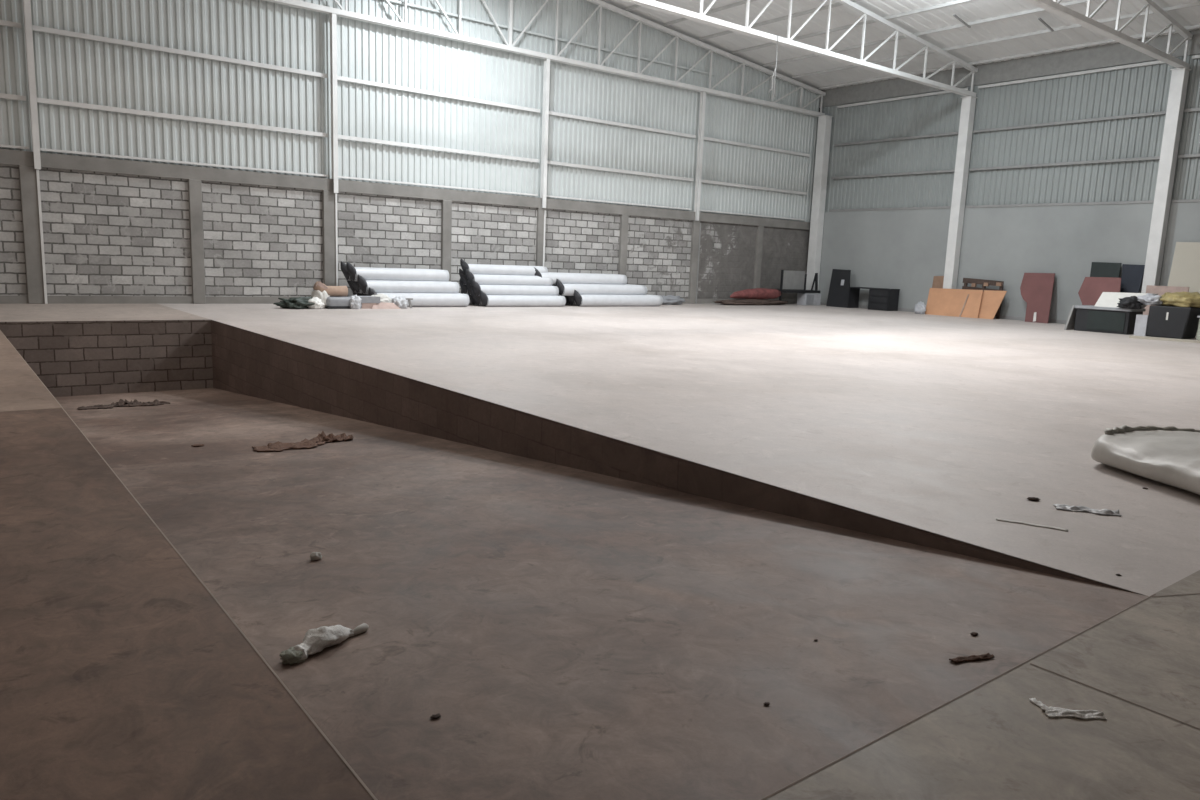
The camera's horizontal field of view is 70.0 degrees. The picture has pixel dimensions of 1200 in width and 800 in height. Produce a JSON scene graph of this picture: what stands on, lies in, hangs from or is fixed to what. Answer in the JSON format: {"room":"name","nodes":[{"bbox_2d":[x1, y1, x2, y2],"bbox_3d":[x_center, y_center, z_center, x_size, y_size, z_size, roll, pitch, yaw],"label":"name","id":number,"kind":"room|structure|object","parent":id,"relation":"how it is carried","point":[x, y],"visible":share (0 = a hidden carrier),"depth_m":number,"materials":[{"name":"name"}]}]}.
{"room":"warehouse interior","nodes":[
{"label":"warehouse interior","id":0,"kind":"room"},
{"bbox_2d":[0,320,212,396],"bbox_3d":[-8.200,-0.575,14.379,3.540,1.516,0.200,-5,12,-38],"label":"wall","id":1,"kind":"structure","parent":0,"point":[70,358],"depth_m":14.31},
{"bbox_2d":[0,164,809,298],"bbox_3d":[-2.694,-4.196,23.931,26.900,2.980,0.190,-5,12,-38],"label":"wall","id":2,"kind":"structure","parent":0,"point":[105,234],"depth_m":20.33,"materials":[{"name":"brick"}]},
{"bbox_2d":[0,149,809,303],"bbox_3d":[-2.773,-4.176,23.789,26.600,2.980,0.220,-5,12,-38],"label":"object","id":3,"kind":"structure","parent":2,"relation":"attached to","point":[9,157],"depth_m":19.92,"materials":[{"name":"concrete"}]},
{"bbox_2d":[0,0,819,221],"bbox_3d":[-2.615,-8.561,23.175,26.700,5.879,0.035,-5,12,-38],"label":"wall","id":4,"kind":"structure","parent":0,"point":[67,68],"depth_m":21.69,"materials":[{"name":"metal"}]},
{"bbox_2d":[32,25,327,77],"bbox_3d":[-8.740,-7.442,18.448,5.830,0.091,0.058,-5,12,-38],"label":"beam","id":5,"kind":"structure","parent":4,"relation":"attached to","point":[34,27],"depth_m":18.17,"materials":[{"name":"metal"}]},
{"bbox_2d":[37,97,327,136],"bbox_3d":[-8.791,-6.111,18.664,5.830,0.091,0.058,-5,12,-38],"label":"beam","id":6,"kind":"structure","parent":4,"relation":"attached to","point":[39,100],"depth_m":18.38,"materials":[{"name":"metal"}]},
{"bbox_2d":[40,148,328,176],"bbox_3d":[-8.827,-5.183,18.814,5.830,0.051,0.058,-5,12,-38],"label":"beam","id":7,"kind":"structure","parent":4,"relation":"attached to","point":[41,149],"depth_m":18.54,"materials":[{"name":"metal"}]},
{"bbox_2d":[338,176,537,195],"bbox_3d":[-4.077,-5.595,22.481,5.840,0.051,0.058,-5,12,-38],"label":"beam","id":8,"kind":"structure","parent":4,"relation":"attached to","point":[343,177],"depth_m":22.27,"materials":[{"name":"metal"}]},
{"bbox_2d":[337,76,539,112],"bbox_3d":[-3.990,-7.854,22.115,5.840,0.091,0.058,-5,12,-38],"label":"beam","id":9,"kind":"structure","parent":4,"relation":"attached to","point":[341,78],"depth_m":21.89,"materials":[{"name":"metal"}]},
{"bbox_2d":[338,135,538,162],"bbox_3d":[-4.042,-6.522,22.331,5.840,0.091,0.058,-5,12,-38],"label":"beam","id":10,"kind":"structure","parent":4,"relation":"attached to","point":[344,137],"depth_m":22.11,"materials":[{"name":"metal"}]},
{"bbox_2d":[384,0,714,75],"bbox_3d":[-2.627,-9.948,22.787,16.000,0.056,0.058,-5,12,-38],"label":"beam","id":11,"kind":"structure","parent":4,"relation":"attached to","point":[393,1],"depth_m":23.52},
{"bbox_2d":[546,195,691,209],"bbox_3d":[0.673,-6.007,26.149,5.830,0.051,0.058,-5,12,-38],"label":"rail","id":12,"kind":"object","parent":4,"relation":"attached to","point":[546,195],"depth_m":25.98,"materials":[{"name":"metal"}]},
{"bbox_2d":[547,160,693,180],"bbox_3d":[0.709,-6.934,25.998,5.830,0.091,0.058,-5,12,-38],"label":"rail","id":13,"kind":"object","parent":4,"relation":"attached to","point":[548,161],"depth_m":25.83,"materials":[{"name":"metal"}]},
{"bbox_2d":[549,111,695,137],"bbox_3d":[0.760,-8.266,25.782,5.830,0.091,0.058,-5,12,-38],"label":"rail","id":14,"kind":"object","parent":4,"relation":"attached to","point":[550,112],"depth_m":25.65,"materials":[{"name":"metal"}]},
{"bbox_2d":[700,209,804,220],"bbox_3d":[5.304,-6.409,29.724,5.540,0.051,0.058,-5,12,-38],"label":"rail","id":15,"kind":"object","parent":4,"relation":"attached to","point":[700,209],"depth_m":29.61,"materials":[{"name":"metal"}]},
{"bbox_2d":[701,179,806,194],"bbox_3d":[5.340,-7.336,29.574,5.540,0.091,0.058,-5,12,-38],"label":"rail","id":16,"kind":"object","parent":4,"relation":"attached to","point":[702,180],"depth_m":29.47,"materials":[{"name":"metal"}]},
{"bbox_2d":[704,137,809,156],"bbox_3d":[5.391,-8.668,29.358,5.540,0.091,0.058,-5,12,-38],"label":"rail","id":17,"kind":"object","parent":4,"relation":"attached to","point":[705,138],"depth_m":29.26,"materials":[{"name":"metal"}]},
{"bbox_2d":[0,304,1199,799],"bbox_3d":[6.258,-0.488,12.506,26.600,0.001,29.900,-5,12,-38],"label":"floor","id":18,"kind":"structure","parent":0,"point":[122,677],"depth_m":4.56,"materials":[{"name":"concrete"}]},
{"bbox_2d":[19,165,44,303],"bbox_3d":[-11.362,-3.291,17.168,0.320,2.700,0.225,-5,12,-38],"label":"concrete column","id":19,"kind":"structure","parent":18,"relation":"on","point":[30,221],"depth_m":17.06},
{"bbox_2d":[23,0,40,169],"bbox_3d":[-11.035,-6.563,16.606,0.110,4.060,0.144,-5,12,-38],"label":"steel column","id":20,"kind":"structure","parent":19,"relation":"on","point":[26,3],"depth_m":16.62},
{"bbox_2d":[36,170,47,303],"bbox_3d":[-11.174,-3.252,17.162,0.045,2.640,0.024,-5,12,-38],"label":"strip","id":21,"kind":"object","parent":19,"relation":"attached to","point":[37,171],"visible":1,"depth_m":17.15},
{"bbox_2d":[0,330,377,799],"bbox_3d":[-4.097,0.078,6.554,0.009,0.001,17.170,-5,12,-38],"label":"trim","id":22,"kind":"structure","parent":18,"relation":"on","point":[180,555],"depth_m":2.85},
{"bbox_2d":[188,179,205,303],"bbox_3d":[-8.961,-3.499,19.021,0.260,2.700,0.225,-5,12,-38],"label":"concrete column","id":23,"kind":"structure","parent":18,"relation":"on","point":[194,186],"depth_m":18.93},
{"bbox_2d":[274,296,313,308],"bbox_3d":[-6.614,-2.155,18.891,0.900,0.269,0.874,3,9,4],"label":"crumpled bag","id":24,"kind":"object","parent":18,"relation":"on","point":[293,302],"visible":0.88,"depth_m":18.65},
{"bbox_2d":[307,297,324,308],"bbox_3d":[-6.310,-2.157,19.006,0.424,0.259,0.425,1,9,-9],"label":"bag","id":25,"kind":"object","parent":18,"relation":"on","point":[318,304],"visible":0.91,"depth_m":18.87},
{"bbox_2d":[310,290,329,308],"bbox_3d":[-6.276,-2.288,19.180,0.458,0.465,0.385,7,10,29],"label":"sack","id":26,"kind":"object","parent":18,"relation":"on","point":[323,296],"visible":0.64,"depth_m":19.04,"materials":[{"name":"white plastic"}]},
{"bbox_2d":[322,190,335,285],"bbox_3d":[-6.592,-3.704,20.851,0.320,2.700,0.225,-5,12,-38],"label":"concrete column","id":27,"kind":"structure","parent":18,"relation":"on","point":[328,197],"depth_m":20.71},
{"bbox_2d":[330,13,337,192],"bbox_3d":[-6.289,-6.974,20.270,0.110,4.060,0.144,-5,12,-38],"label":"steel column","id":28,"kind":"structure","parent":27,"relation":"on","point":[333,18],"depth_m":20.22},
{"bbox_2d":[335,194,337,285],"bbox_3d":[-6.404,-3.666,20.845,0.045,2.640,0.024,-5,12,-38],"label":"strip","id":29,"kind":"object","parent":27,"relation":"attached to","point":[336,225],"visible":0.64,"depth_m":20.79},
{"bbox_2d":[325,296,350,308],"bbox_3d":[-5.960,-2.210,19.412,0.630,0.260,0.510,-5,12,-39],"label":"bag","id":30,"kind":"object","parent":18,"relation":"on","point":[332,302],"visible":0.8,"depth_m":19.19,"materials":[{"name":"grey fabric"}]},
{"bbox_2d":[313,281,347,296],"bbox_3d":[-6.065,-2.501,19.270,0.748,0.347,0.245,-5,12,-38],"label":"roll","id":31,"kind":"object","parent":30,"relation":"on","point":[336,291],"visible":0.97,"depth_m":19.22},
{"bbox_2d":[348,296,379,308],"bbox_3d":[-5.451,-2.260,19.797,0.600,0.275,0.450,-5,12,-38],"label":"carton","id":32,"kind":"object","parent":18,"relation":"on","point":[367,302],"visible":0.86,"depth_m":19.66,"materials":[{"name":"cardboard"}]},
{"bbox_2d":[371,302,400,308],"bbox_3d":[-4.996,-2.197,19.904,0.720,0.150,0.180,-5,12,-38],"label":"board","id":33,"kind":"object","parent":18,"relation":"on","point":[382,305],"visible":1,"depth_m":19.89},
{"bbox_2d":[391,296,407,307],"bbox_3d":[-4.726,-2.313,20.238,0.400,0.294,0.397,-1,10,-20],"label":"heap","id":34,"kind":"object","parent":18,"relation":"on","point":[400,301],"visible":0.86,"depth_m":20.14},
{"bbox_2d":[368,287,469,306],"bbox_3d":[-4.434,-2.524,21.067,2.610,0.469,0.337,-5,12,-38],"label":"roll","id":35,"kind":"object","parent":18,"relation":"on","point":[419,299],"visible":0.73,"depth_m":21.18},
{"bbox_2d":[357,275,459,293],"bbox_3d":[-4.684,-2.822,21.028,2.610,0.469,0.337,-5,12,-38],"label":"roll","id":36,"kind":"object","parent":35,"relation":"on","point":[379,286],"visible":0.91,"depth_m":20.86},
{"bbox_2d":[346,262,448,281],"bbox_3d":[-4.934,-3.119,20.990,2.610,0.469,0.337,-5,12,-38],"label":"roll","id":37,"kind":"object","parent":36,"relation":"on","point":[392,274],"visible":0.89,"depth_m":20.84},
{"bbox_2d":[441,200,451,281],"bbox_3d":[-4.113,-3.919,22.765,0.260,2.700,0.225,-5,12,-38],"label":"concrete column","id":38,"kind":"structure","parent":18,"relation":"on","point":[446,205],"depth_m":22.60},
{"bbox_2d":[479,290,565,306],"bbox_3d":[-2.060,-2.717,22.906,2.630,0.440,0.301,-5,12,-38],"label":"roll","id":39,"kind":"object","parent":18,"relation":"on","point":[487,300],"visible":1,"depth_m":22.77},
{"bbox_2d":[472,279,558,295],"bbox_3d":[-2.252,-2.986,22.895,2.630,0.440,0.301,-5,12,-38],"label":"roll","id":40,"kind":"object","parent":39,"relation":"on","point":[487,289],"visible":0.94,"depth_m":22.75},
{"bbox_2d":[466,269,552,285],"bbox_3d":[-2.413,-3.258,22.909,2.630,0.440,0.301,-5,12,-38],"label":"roll","id":41,"kind":"object","parent":40,"relation":"on","point":[481,279],"visible":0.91,"depth_m":22.74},
{"bbox_2d":[460,259,547,275],"bbox_3d":[-2.558,-3.531,22.936,2.630,0.440,0.301,-5,12,-38],"label":"roll","id":42,"kind":"object","parent":41,"relation":"on","point":[486,269],"visible":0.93,"depth_m":22.74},
{"bbox_2d":[536,208,545,266],"bbox_3d":[-1.744,-4.125,24.594,0.260,2.700,0.225,-5,12,-38],"label":"concrete column","id":43,"kind":"structure","parent":18,"relation":"on","point":[540,211],"depth_m":24.40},
{"bbox_2d":[540,59,549,207],"bbox_3d":[-1.534,-7.411,23.937,0.110,4.010,0.144,-5,12,-38],"label":"steel column","id":44,"kind":"structure","parent":43,"relation":"on","point":[546,79],"depth_m":23.90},
{"bbox_2d":[573,290,662,305],"bbox_3d":[0.540,-2.960,24.932,3.200,0.468,0.336,-5,12,-38],"label":"roll","id":45,"kind":"object","parent":18,"relation":"on","point":[586,299],"visible":1,"depth_m":24.74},
{"bbox_2d":[556,279,646,295],"bbox_3d":[0.054,-3.237,24.711,3.200,0.468,0.336,-5,12,-38],"label":"roll","id":46,"kind":"object","parent":45,"relation":"on","point":[564,289],"visible":0.88,"depth_m":24.53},
{"bbox_2d":[534,267,626,284],"bbox_3d":[-0.551,-3.503,24.398,3.200,0.468,0.336,-5,12,-38],"label":"roll","id":47,"kind":"object","parent":46,"relation":"on","point":[565,278],"visible":0.85,"depth_m":24.33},
{"bbox_2d":[618,215,628,274],"bbox_3d":[0.665,-4.333,26.454,0.260,2.700,0.225,-5,12,-38],"label":"concrete column","id":48,"kind":"structure","parent":18,"relation":"on","point":[624,219],"depth_m":26.28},
{"bbox_2d":[662,295,685,304],"bbox_3d":[2.157,-3.180,27.205,1.598,0.297,0.641,-5,12,-38],"label":"rubble heap","id":49,"kind":"object","parent":18,"relation":"on","point":[667,300],"visible":0.64,"depth_m":27.05,"materials":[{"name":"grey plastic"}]},
{"bbox_2d":[688,221,699,303],"bbox_3d":[3.058,-4.541,28.301,0.260,2.700,0.225,-5,12,-38],"label":"concrete column","id":50,"kind":"structure","parent":18,"relation":"on","point":[695,224],"depth_m":28.20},
{"bbox_2d":[694,92,705,220],"bbox_3d":[3.212,-7.823,27.601,0.110,4.010,0.144,-5,12,-38],"label":"steel column","id":51,"kind":"structure","parent":50,"relation":"on","point":[702,94],"depth_m":27.57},
{"bbox_2d":[714,299,787,304],"bbox_3d":[5.218,-3.360,29.290,3.714,0.218,0.692,-5,12,-38],"label":"bundle","id":52,"kind":"object","parent":18,"relation":"on","point":[730,301],"visible":0.98,"depth_m":28.91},
{"bbox_2d":[730,288,780,298],"bbox_3d":[5.290,-3.628,29.238,2.416,0.377,0.358,-5,12,-38],"label":"bundle","id":53,"kind":"object","parent":52,"relation":"on","point":[756,293],"visible":1,"depth_m":29.11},
{"bbox_2d":[753,226,763,288],"bbox_3d":[5.521,-4.755,30.203,0.260,2.700,0.225,-5,12,-38],"label":"concrete column","id":54,"kind":"structure","parent":18,"relation":"on","point":[760,229],"depth_m":30.05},
{"bbox_2d":[777,270,819,300],"bbox_3d":[7.060,-4.005,30.508,1.900,1.200,0.480,-5,12,-38],"label":"trolley","id":55,"kind":"object","parent":18,"relation":"on","point":[789,279],"visible":0.88,"depth_m":30.30,"materials":[{"name":"black metal"}]},
{"bbox_2d":[777,289,819,292],"bbox_3d":[7.055,-3.872,30.530,1.900,0.090,0.480,-5,12,-38],"label":"shelf","id":56,"kind":"object","parent":55,"relation":"attached to","point":[803,290],"depth_m":30.22,"materials":[{"name":"metal"}]},
{"bbox_2d":[797,293,820,304],"bbox_3d":[7.532,-3.626,30.850,0.870,0.420,0.400,-5,12,-38],"label":"box","id":57,"kind":"object","parent":18,"relation":"on","point":[802,298],"visible":0.98,"depth_m":30.63,"materials":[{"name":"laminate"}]},
{"bbox_2d":[806,115,832,289],"bbox_3d":[7.937,-6.854,31.218,0.460,6.700,0.460,-5,12,-38],"label":"steel column","id":58,"kind":"structure","parent":18,"relation":"on","point":[824,121],"depth_m":31.02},
{"bbox_2d":[263,0,825,115],"bbox_3d":[-2.394,-10.386,22.724,26.561,2.168,0.186,-5,12,-38],"label":"roof truss","id":59,"kind":"object","parent":58,"relation":"on","point":[509,47],"visible":0.94,"depth_m":24.58,"materials":[{"name":"metal"}]},
{"bbox_2d":[826,269,850,307],"bbox_3d":[8.515,-3.951,30.275,0.405,1.320,1.080,-5,12,-38],"label":"cabinet","id":60,"kind":"object","parent":18,"relation":"on","point":[840,279],"visible":0.97,"depth_m":30.31,"materials":[{"name":"black laminate"}]},
{"bbox_2d":[847,287,899,310],"bbox_3d":[9.338,-3.468,29.336,0.605,0.730,1.650,-5,12,-38],"label":"desk","id":61,"kind":"object","parent":18,"relation":"on","point":[883,299],"visible":0.99,"depth_m":28.87,"materials":[{"name":"laminate"}]},
{"bbox_2d":[925,288,982,317],"bbox_3d":[11.063,-3.058,26.841,0.420,0.850,1.920,-5,12,-38],"label":"sheet","id":62,"kind":"object","parent":18,"relation":"on","point":[941,301],"visible":1,"depth_m":26.81,"materials":[{"name":"brown wood"}]},
{"bbox_2d":[761,594,1155,799],"bbox_3d":[1.055,0.918,2.599,3.190,0.001,0.007,-5,12,-38],"label":"trim","id":63,"kind":"structure","parent":18,"relation":"on","point":[845,756],"depth_m":2.55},
{"bbox_2d":[943,96,977,288],"bbox_3d":[11.268,-6.040,26.995,0.420,6.700,0.420,-5,12,-38],"label":"steel column","id":64,"kind":"structure","parent":18,"relation":"on","point":[968,103],"depth_m":26.81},
{"bbox_2d":[622,0,977,96],"bbox_3d":[1.115,-9.530,18.276,26.561,2.168,0.186,-5,12,-38],"label":"roof truss","id":65,"kind":"object","parent":64,"relation":"on","point":[701,17],"visible":0.98,"depth_m":22.36,"materials":[{"name":"metal"}]},
{"bbox_2d":[962,278,1003,318],"bbox_3d":[11.796,-3.154,26.512,0.130,1.200,1.307,-5,12,-38],"label":"wooden pallet","id":66,"kind":"object","parent":18,"relation":"on","point":[974,282],"visible":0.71,"depth_m":26.40,"materials":[{"name":"brown wood"}]},
{"bbox_2d":[978,290,1006,318],"bbox_3d":[11.809,-2.908,26.060,0.425,0.860,0.850,-5,12,-38],"label":"sheet","id":67,"kind":"object","parent":18,"relation":"on","point":[991,301],"visible":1,"depth_m":26.00,"materials":[{"name":"brown wood"}]},
{"bbox_2d":[996,518,1067,531],"bbox_3d":[2.266,0.653,4.502,0.341,0.007,0.043,7,10,27],"label":"stick","id":68,"kind":"object","parent":18,"relation":"on","point":[998,519],"visible":1,"depth_m":4.50,"materials":[{"name":"wood"}]},
{"bbox_2d":[1020,273,1054,323],"bbox_3d":[12.754,-2.999,25.068,0.546,1.430,1.080,-5,12,-38],"label":"board","id":69,"kind":"object","parent":18,"relation":"on","point":[1036,289],"visible":1,"depth_m":25.02,"materials":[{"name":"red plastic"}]},
{"bbox_2d":[1029,698,1106,719],"bbox_3d":[1.409,0.926,2.583,0.183,0.017,0.108,2,9,2],"label":"film","id":70,"kind":"object","parent":18,"relation":"on","point":[1051,712],"visible":1,"depth_m":2.55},
{"bbox_2d":[1053,504,1121,516],"bbox_3d":[2.736,0.608,4.815,0.328,0.031,0.128,5,10,19],"label":"scrap","id":71,"kind":"object","parent":18,"relation":"on","point":[1058,506],"visible":1,"depth_m":4.80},
{"bbox_2d":[1078,277,1120,305],"bbox_3d":[13.579,-2.653,23.313,0.436,1.370,1.200,-5,12,-38],"label":"board","id":72,"kind":"object","parent":18,"relation":"on","point":[1091,289],"visible":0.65,"depth_m":23.44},
{"bbox_2d":[1064,305,1145,334],"bbox_3d":[12.696,-2.030,21.577,0.940,0.630,1.480,-5,12,-38],"label":"storage chest","id":73,"kind":"object","parent":18,"relation":"on","point":[1090,318],"visible":0.94,"depth_m":21.25,"materials":[{"name":"plastic"}]},
{"bbox_2d":[1095,292,1157,308],"bbox_3d":[13.078,-2.485,21.301,0.770,0.380,1.140,-5,12,-38],"label":"foam slab","id":74,"kind":"object","parent":73,"relation":"on","point":[1107,299],"visible":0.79,"depth_m":21.36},
{"bbox_2d":[1117,296,1142,308],"bbox_3d":[12.860,-2.373,20.777,0.519,0.311,0.537,-5,12,-38],"label":"bag","id":75,"kind":"object","parent":73,"relation":"on","point":[1131,302],"visible":1,"depth_m":20.65,"materials":[{"name":"plastic"}]},
{"bbox_2d":[1090,262,1121,277],"bbox_3d":[13.842,-2.910,23.683,0.539,1.780,0.890,-5,12,-38],"label":"leaning board","id":76,"kind":"object","parent":18,"relation":"on","point":[1098,269],"visible":0.36,"depth_m":23.72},
{"bbox_2d":[1030,663,1199,729],"bbox_3d":[2.739,1.202,1.245,0.009,0.001,4.220,-5,12,-38],"label":"trim","id":77,"kind":"structure","parent":18,"relation":"on","point":[1030,663],"depth_m":2.67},
{"bbox_2d":[1120,264,1144,292],"bbox_3d":[14.219,-2.792,23.166,0.527,1.740,0.570,-5,12,-38],"label":"panel","id":78,"kind":"object","parent":18,"relation":"on","point":[1132,275],"visible":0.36,"depth_m":23.13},
{"bbox_2d":[1134,314,1147,335],"bbox_3d":[13.117,-1.805,20.696,0.300,0.500,0.250,-5,12,-38],"label":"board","id":79,"kind":"object","parent":18,"relation":"on","point":[1141,321],"visible":0.79,"depth_m":20.60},
{"bbox_2d":[1091,425,1199,494],"bbox_3d":[4.136,0.448,5.433,1.278,0.252,2.034,1,9,-8],"label":"sack","id":80,"kind":"object","parent":18,"relation":"on","point":[1169,455],"visible":1,"depth_m":5.67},
{"bbox_2d":[1129,335,1199,342],"bbox_3d":[12.956,-1.336,19.174,1.900,0.050,0.240,9,12,37],"label":"wooden plank","id":81,"kind":"object","parent":18,"relation":"on","point":[1130,336],"visible":1,"depth_m":19.25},
{"bbox_2d":[1143,285,1188,314],"bbox_3d":[14.437,-2.308,21.924,0.050,1.200,0.950,-5,12,-38],"label":"board","id":82,"kind":"object","parent":18,"relation":"on","point":[1160,290],"visible":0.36,"depth_m":21.93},
{"bbox_2d":[1141,67,1190,292],"bbox_3d":[14.783,-5.183,22.539,0.420,6.700,0.420,-5,12,-38],"label":"steel column","id":83,"kind":"structure","parent":18,"relation":"on","point":[1178,83],"depth_m":22.34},
{"bbox_2d":[1024,0,1192,68],"bbox_3d":[4.636,-8.670,13.812,26.561,2.168,0.186,-5,12,-38],"label":"roof truss","id":84,"kind":"object","parent":83,"relation":"on","point":[1054,7],"visible":0.96,"depth_m":19.96,"materials":[{"name":"metal"}]},
{"bbox_2d":[1146,305,1199,338],"bbox_3d":[13.680,-1.858,20.405,0.858,0.740,0.876,-5,12,-38],"label":"box","id":85,"kind":"object","parent":18,"relation":"on","point":[1176,322],"visible":0.95,"depth_m":20.13,"materials":[{"name":"plastic"}]},
{"bbox_2d":[1136,293,1162,304],"bbox_3d":[13.281,-2.430,20.630,0.754,0.276,0.651,-5,12,-38],"label":"bags","id":86,"kind":"object","parent":85,"relation":"on","point":[1148,299],"visible":0.92,"depth_m":20.45},
{"bbox_2d":[1160,291,1199,306],"bbox_3d":[13.799,-2.395,20.288,0.975,0.356,1.184,-5,12,-38],"label":"sack","id":87,"kind":"object","parent":85,"relation":"on","point":[1181,299],"visible":0.98,"depth_m":19.98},
{"bbox_2d":[1168,242,1199,335],"bbox_3d":[15.216,-2.803,21.599,0.752,2.340,1.740,-5,12,-38],"label":"board","id":88,"kind":"object","parent":18,"relation":"on","point":[1185,268],"visible":0.33,"depth_m":21.99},
{"bbox_2d":[55,388,1148,799],"bbox_3d":[-3.562,0.406,8.481,3.140,1.220,14.930,-5,12,-38],"label":"ramp","id":89,"kind":"structure","parent":0,"point":[571,633],"depth_m":3.48,"materials":[{"name":"concrete"}]},
{"bbox_2d":[77,399,169,409],"bbox_3d":[-6.779,0.053,12.189,1.153,0.104,0.607,-4,11,-36],"label":"rag","id":90,"kind":"object","parent":89,"relation":"on","point":[121,402],"visible":1,"depth_m":12.14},
{"bbox_2d":[252,431,352,451],"bbox_3d":[-2.776,0.392,8.150,1.057,0.107,0.526,-6,13,-43],"label":"rag","id":91,"kind":"object","parent":89,"relation":"on","point":[321,439],"visible":1,"depth_m":8.08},
{"bbox_2d":[279,623,368,664],"bbox_3d":[-1.002,0.856,3.104,0.121,0.085,0.385,6,10,23],"label":"plastic bag","id":92,"kind":"object","parent":89,"relation":"on","point":[315,640],"visible":1,"depth_m":3.05,"materials":[{"name":"white plastic"}]},
{"bbox_2d":[949,653,994,662],"bbox_3d":[1.266,0.877,2.920,0.162,0.017,0.036,0,10,-15],"label":"rag","id":93,"kind":"object","parent":89,"relation":"on","point":[984,656],"visible":1,"depth_m":2.91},
{"bbox_2d":[211,320,1145,595],"bbox_3d":[-2.249,0.441,9.524,0.200,1.516,14.930,-5,12,-38],"label":"wall","id":94,"kind":"structure","parent":0,"point":[245,362],"depth_m":7.75,"materials":[{"name":"concrete"}]},
{"bbox_2d":[601,0,1199,89],"bbox_3d":[6.623,-8.711,11.192,27.100,1.372,30.270,-5,12,-38],"label":"ceiling","id":95,"kind":"structure","parent":0,"point":[975,10],"depth_m":24.27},
{"bbox_2d":[663,0,756,25],"bbox_3d":[11.040,-9.165,14.479,0.053,0.080,29.700,-5,12,-38],"label":"purlin","id":96,"kind":"structure","parent":95,"relation":"attached to","point":[743,1],"depth_m":24.23,"materials":[{"name":"metal"}]},
{"bbox_2d":[699,0,860,40],"bbox_3d":[12.219,-9.119,15.418,0.053,0.080,29.700,-5,12,-38],"label":"purlin","id":97,"kind":"structure","parent":95,"relation":"attached to","point":[838,3],"depth_m":24.39,"materials":[{"name":"metal"}]},
{"bbox_2d":[732,0,973,53],"bbox_3d":[13.398,-9.074,16.356,0.053,0.080,29.700,-5,12,-38],"label":"purlin","id":98,"kind":"structure","parent":95,"relation":"attached to","point":[956,1],"depth_m":23.99,"materials":[{"name":"metal"}]},
{"bbox_2d":[762,0,1094,66],"bbox_3d":[14.577,-9.029,17.295,0.053,0.080,29.700,-5,12,-38],"label":"purlin","id":99,"kind":"structure","parent":95,"relation":"attached to","point":[1075,1],"depth_m":23.71,"materials":[{"name":"metal"}]},
{"bbox_2d":[791,1,1199,78],"bbox_3d":[15.756,-8.984,18.233,0.053,0.080,29.700,-5,12,-38],"label":"purlin","id":100,"kind":"structure","parent":95,"relation":"attached to","point":[1187,5],"depth_m":23.82,"materials":[{"name":"metal"}]},
{"bbox_2d":[818,24,1199,89],"bbox_3d":[16.934,-8.938,19.172,0.053,0.080,29.700,-5,12,-38],"label":"purlin","id":101,"kind":"structure","parent":95,"relation":"attached to","point":[1198,25],"depth_m":25.07,"materials":[{"name":"metal"}]},
{"bbox_2d":[810,202,1199,319],"bbox_3d":[16.947,-3.071,20.440,0.190,3.370,29.900,-5,12,-38],"label":"wall","id":102,"kind":"structure","parent":0,"point":[904,250],"depth_m":26.18,"materials":[{"name":"paint"}]},
{"bbox_2d":[820,302,1066,323],"bbox_3d":[16.863,-1.436,20.560,0.060,0.100,29.700,-5,12,-38],"label":"baseboard","id":103,"kind":"structure","parent":102,"relation":"attached to","point":[821,303],"depth_m":26.14,"materials":[{"name":"grey metal"}]},
{"bbox_2d":[822,54,1199,211],"bbox_3d":[17.112,-6.565,19.833,0.030,3.730,29.800,-5,12,-38],"label":"wall","id":104,"kind":"structure","parent":0,"point":[1142,89],"depth_m":25.46,"materials":[{"name":"metal"}]},
{"bbox_2d":[829,206,950,211],"bbox_3d":[9.820,-6.495,29.140,0.058,0.076,4.920,-5,12,-38],"label":"rail","id":105,"kind":"object","parent":104,"relation":"attached to","point":[934,207],"depth_m":28.95,"materials":[{"name":"grey metal"}]},
{"bbox_2d":[832,169,954,178],"bbox_3d":[9.864,-7.619,28.958,0.058,0.076,4.920,-5,12,-38],"label":"rail","id":106,"kind":"object","parent":104,"relation":"attached to","point":[951,170],"depth_m":28.85,"materials":[{"name":"grey metal"}]},
{"bbox_2d":[834,132,958,145],"bbox_3d":[9.907,-8.754,28.774,0.058,0.076,4.920,-5,12,-38],"label":"rail","id":107,"kind":"object","parent":104,"relation":"attached to","point":[950,133],"depth_m":28.64,"materials":[{"name":"grey metal"}]},
{"bbox_2d":[837,87,968,107],"bbox_3d":[9.957,-10.046,28.564,0.058,0.076,4.920,-5,12,-38],"label":"rail","id":108,"kind":"object","parent":104,"relation":"attached to","point":[939,92],"depth_m":28.59,"materials":[{"name":"metal"}]},
{"bbox_2d":[819,29,1199,107],"bbox_3d":[17.193,-8.750,19.541,0.180,0.720,29.900,-5,12,-38],"label":"beam","id":109,"kind":"structure","parent":104,"relation":"attached to","point":[1111,54],"depth_m":25.30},
{"bbox_2d":[965,200,1153,207],"bbox_3d":[13.182,-5.674,24.878,0.058,0.076,5.420,-5,12,-38],"label":"rail","id":110,"kind":"object","parent":104,"relation":"attached to","point":[1147,201],"depth_m":24.67,"materials":[{"name":"grey metal"}]},
{"bbox_2d":[969,156,1159,170],"bbox_3d":[13.225,-6.799,24.696,0.058,0.076,5.420,-5,12,-38],"label":"rail","id":111,"kind":"object","parent":104,"relation":"attached to","point":[1154,157],"depth_m":24.46,"materials":[{"name":"grey metal"}]},
{"bbox_2d":[973,111,1165,132],"bbox_3d":[13.269,-7.933,24.512,0.058,0.076,5.420,-5,12,-38],"label":"rail","id":112,"kind":"object","parent":104,"relation":"attached to","point":[1160,112],"depth_m":24.28,"materials":[{"name":"grey metal"}]},
{"bbox_2d":[978,60,1163,88],"bbox_3d":[13.319,-9.225,24.302,0.058,0.076,5.420,-5,12,-38],"label":"beam","id":113,"kind":"structure","parent":104,"relation":"attached to","point":[1159,61],"depth_m":24.19,"materials":[{"name":"metal"}]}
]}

